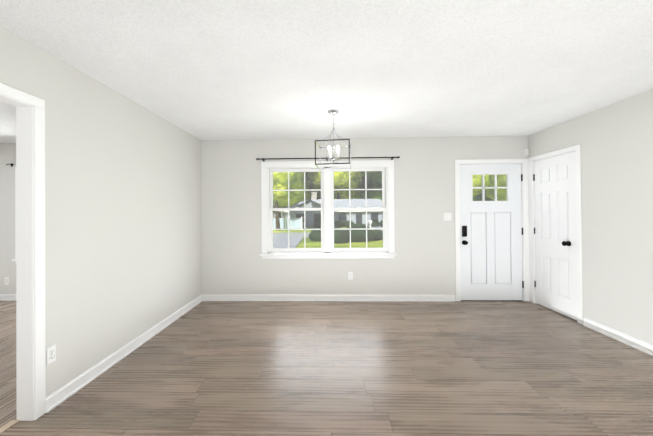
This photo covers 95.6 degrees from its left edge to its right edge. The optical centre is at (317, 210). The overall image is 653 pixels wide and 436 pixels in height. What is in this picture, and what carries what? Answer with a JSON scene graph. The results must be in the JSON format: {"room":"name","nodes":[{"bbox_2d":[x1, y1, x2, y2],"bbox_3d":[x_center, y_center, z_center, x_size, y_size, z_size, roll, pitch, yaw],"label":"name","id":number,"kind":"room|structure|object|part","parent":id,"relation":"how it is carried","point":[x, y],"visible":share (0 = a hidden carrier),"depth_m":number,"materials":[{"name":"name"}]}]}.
{"room":"empty living room","nodes":[
{"label":"empty living room","id":0,"kind":"room"},
{"bbox_2d":[0,25,201,396],"bbox_3d":[-1.926,0.133,0.846,0.104,2.440,7.313,0,0,2],"label":"wall","id":1,"kind":"structure","parent":0,"point":[123,267],"depth_m":2.54,"materials":[{"name":"beige paint"}]},
{"bbox_2d":[0,83,45,420],"bbox_3d":[-1.921,0.304,0.986,0.130,2.100,2.010,0,0,2],"label":"trim","id":2,"kind":"structure","parent":1,"relation":"attached to","point":[30,267],"depth_m":1.92,"materials":[{"name":"white wood"}]},
{"bbox_2d":[47,344,55,364],"bbox_3d":[-1.828,0.991,2.035,0.010,0.115,0.070,0,0,2],"label":"outlet","id":3,"kind":"object","parent":1,"relation":"attached to","point":[51,354],"visible":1,"depth_m":2.03,"materials":[{"name":"white plastic"}]},
{"bbox_2d":[0,136,527,300],"bbox_3d":[-2.179,0.156,4.612,10.810,2.440,0.200,0,0,2],"label":"wall","id":4,"kind":"structure","parent":0,"point":[422,262],"depth_m":4.44,"materials":[{"name":"beige paint"}]},
{"bbox_2d":[5,277,8,284],"bbox_3d":[-4.810,1.094,4.577,0.070,0.115,0.010,0,0,2],"label":"outlet","id":5,"kind":"object","parent":4,"relation":"attached to","point":[6,280],"visible":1,"depth_m":4.58,"materials":[{"name":"white plastic"}]},
{"bbox_2d":[12,166,15,260],"bbox_3d":[-4.148,0.069,4.562,1.092,1.510,0.075,0,0,2],"label":"window","id":6,"kind":"structure","parent":4,"relation":"in","point":[15,216],"depth_m":4.57,"materials":[{"name":"white wood"}]},
{"bbox_2d":[256,156,399,161],"bbox_3d":[0.146,-0.762,4.405,2.126,0.055,0.089,0,0,2],"label":"curtain rod","id":7,"kind":"object","parent":4,"relation":"attached to","point":[263,159],"visible":0.98,"depth_m":4.37,"materials":[{"name":"black metal"}]},
{"bbox_2d":[260,160,396,258],"bbox_3d":[0.149,-0.008,4.490,2.040,1.465,0.180,0,0,2],"label":"window","id":8,"kind":"structure","parent":4,"relation":"in","point":[327,209],"depth_m":4.47,"materials":[{"name":"white wood"}]},
{"bbox_2d":[348,272,352,279],"bbox_3d":[0.492,0.982,4.424,0.070,0.115,0.010,0,0,2],"label":"outlet","id":9,"kind":"object","parent":4,"relation":"attached to","point":[350,275],"visible":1,"depth_m":4.42,"materials":[{"name":"white plastic"}]},
{"bbox_2d":[444,213,451,220],"bbox_3d":[1.931,0.097,4.384,0.116,0.117,0.016,0,0,2],"label":"switch plate","id":10,"kind":"object","parent":4,"relation":"attached to","point":[447,216],"visible":1,"depth_m":4.39,"materials":[{"name":"white plastic"}]},
{"bbox_2d":[454,159,529,301],"bbox_3d":[2.580,0.306,4.437,1.078,2.113,0.272,0,0,2],"label":"front door","id":11,"kind":"structure","parent":4,"relation":"in","point":[491,250],"depth_m":4.38,"materials":[{"name":"white paint"}]},
{"bbox_2d":[524,149,528,155],"bbox_3d":[3.074,-0.854,4.353,0.052,0.100,0.024,0,0,2],"label":"door chime","id":12,"kind":"object","parent":4,"relation":"attached to","point":[526,152],"visible":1,"depth_m":4.34,"materials":[{"name":"white plastic"}]},
{"bbox_2d":[0,301,652,435],"bbox_3d":[-1.881,1.413,0.838,11.606,0.120,7.713,0,0,2],"label":"floor","id":13,"kind":"structure","parent":0,"point":[361,368],"depth_m":2.39,"materials":[{"name":"laminate"}]},
{"bbox_2d":[0,420,19,433],"bbox_3d":[-1.973,1.356,0.982,0.052,0.017,1.858,0,0,2],"label":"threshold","id":14,"kind":"structure","parent":13,"relation":"on","point":[7,426],"depth_m":1.86,"materials":[{"name":"beige wood"}]},
{"bbox_2d":[0,0,652,142],"bbox_3d":[-1.899,-1.167,0.853,11.606,0.160,7.713,0,0,2],"label":"ceiling","id":15,"kind":"structure","parent":0,"point":[240,69],"depth_m":2.16,"materials":[{"name":"paint"}]},
{"bbox_2d":[315,109,350,169],"bbox_3d":[0.176,-0.787,3.239,0.362,0.622,0.362,0,0,9],"label":"chandelier","id":16,"kind":"object","parent":15,"relation":"hanging from","point":[334,112],"visible":1,"depth_m":3.21,"materials":[{"name":"silver metal"}]},
{"bbox_2d":[528,89,652,344],"bbox_3d":[3.064,0.098,0.752,0.104,2.440,7.413,0,0,2],"label":"wall","id":17,"kind":"structure","parent":0,"point":[615,140],"depth_m":3.02,"materials":[{"name":"beige paint"}]},
{"bbox_2d":[528,144,582,323],"bbox_3d":[3.119,0.283,3.899,0.178,2.106,0.880,0,0,2],"label":"closet door","id":18,"kind":"structure","parent":17,"relation":"in","point":[555,240],"depth_m":3.84,"materials":[{"name":"white paint"}]},
{"bbox_3d":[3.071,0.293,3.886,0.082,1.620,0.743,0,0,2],"label":"knob","id":19,"kind":"part","parent":18,"relation":"part of","materials":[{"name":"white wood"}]},
{"bbox_3d":[-2.290,0.135,0.787,10.810,2.440,7.453,0,0,2],"label":"wall","id":20,"kind":"structure","parent":0,"visible":0},
{"bbox_2d":[0,294,15,300],"bbox_3d":[-4.620,1.345,4.566,5.515,0.095,0.021,0,0,2],"label":"baseboard","id":21,"kind":"structure","parent":20,"relation":"attached to","point":[3,297],"depth_m":4.57,"materials":[{"name":"white wood"}]},
{"bbox_2d":[46,294,203,412],"bbox_3d":[-1.786,1.318,3.227,0.021,0.095,2.488,0,0,2],"label":"baseboard","id":22,"kind":"structure","parent":20,"relation":"attached to","point":[64,393],"depth_m":2.57,"materials":[{"name":"white wood"}]},
{"bbox_2d":[204,294,455,301],"bbox_3d":[0.136,1.312,4.428,3.796,0.095,0.021,0,0,2],"label":"baseboard","id":23,"kind":"structure","parent":20,"relation":"attached to","point":[207,297],"depth_m":4.43,"materials":[{"name":"white wood"}]},
{"bbox_2d":[583,317,652,355],"bbox_3d":[2.994,1.268,0.239,0.021,0.095,6.395,0,0,2],"label":"baseboard","id":24,"kind":"structure","parent":20,"relation":"attached to","point":[643,346],"depth_m":3.00,"materials":[{"name":"white wood"}]},
{"label":"outside","id":25,"kind":"structure","parent":0,"visible":0},
{"bbox_2d":[273,226,382,247],"bbox_3d":[2.190,3.053,72.142,180.000,1.718,135.087,0,0,2],"label":"lawn","id":26,"kind":"structure","parent":25,"point":[308,240],"depth_m":19.61,"materials":[{"name":"green plant"}]},
{"bbox_2d":[273,217,301,228],"bbox_3d":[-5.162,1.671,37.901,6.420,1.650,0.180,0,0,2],"label":"garage","id":27,"kind":"structure","parent":26,"relation":"on","point":[283,222],"depth_m":37.84,"materials":[{"name":"white"}]},
{"bbox_2d":[273,172,305,228],"bbox_3d":[-4.945,-3.164,36.445,7.508,11.288,8.871,0,0,2],"label":"tree","id":28,"kind":"object","parent":26,"relation":"on","point":[278,179],"depth_m":34.96,"materials":[{"name":"green plant"}]},
{"bbox_2d":[306,172,312,198],"bbox_3d":[-2.103,-8.688,63.415,19.052,23.283,17.186,0,0,2],"label":"tree","id":29,"kind":"object","parent":26,"relation":"on","point":[310,187],"depth_m":63.72,"materials":[{"name":"green plant"}]},
{"bbox_2d":[280,192,382,226],"bbox_3d":[3.531,-0.209,50.105,19.000,5.950,12.100,0,0,2],"label":"neighbouring house","id":30,"kind":"structure","parent":26,"relation":"on","point":[353,204],"depth_m":46.56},
{"bbox_2d":[306,171,361,198],"bbox_3d":[3.436,-7.003,61.824,11.584,19.752,12.960,0,0,2],"label":"tree","id":31,"kind":"object","parent":26,"relation":"on","point":[343,175],"depth_m":57.58,"materials":[{"name":"green plant"}]},
{"bbox_2d":[308,218,382,243],"bbox_3d":[2.416,1.789,31.992,29.644,2.237,28.280,0,0,2],"label":"shrubs","id":32,"kind":"object","parent":26,"relation":"on","point":[379,232],"depth_m":19.76,"materials":[{"name":"green plant"}]},
{"bbox_2d":[360,171,373,198],"bbox_3d":[10.725,-9.378,64.178,14.404,24.527,16.802,0,0,2],"label":"tree","id":33,"kind":"object","parent":26,"relation":"on","point":[363,174],"depth_m":59.35,"materials":[{"name":"green plant"}]},
{"bbox_2d":[371,171,381,183],"bbox_3d":[13.393,-7.117,56.961,12.197,19.705,14.685,0,0,2],"label":"tree","id":34,"kind":"object","parent":26,"relation":"on","point":[374,178],"depth_m":59.14,"materials":[{"name":"green plant"}]},
{"bbox_2d":[273,176,492,217],"bbox_3d":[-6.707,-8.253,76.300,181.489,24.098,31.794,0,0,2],"label":"tree","id":35,"kind":"object","parent":26,"relation":"on","point":[372,182],"depth_m":64.50,"materials":[{"name":"green plant"}]},
{"bbox_2d":[472,175,487,195],"bbox_3d":[18.007,-4.719,40.429,10.041,14.241,8.669,0,0,2],"label":"tree","id":36,"kind":"object","parent":26,"relation":"on","point":[478,179],"depth_m":36.95,"materials":[{"name":"green plant"}]},
{"bbox_2d":[486,175,505,200],"bbox_3d":[24.672,-4.638,33.429,12.778,13.712,11.289,0,0,2],"label":"tree","id":37,"kind":"object","parent":26,"relation":"on","point":[499,184],"depth_m":34.96,"materials":[{"name":"green plant"}]}
]}

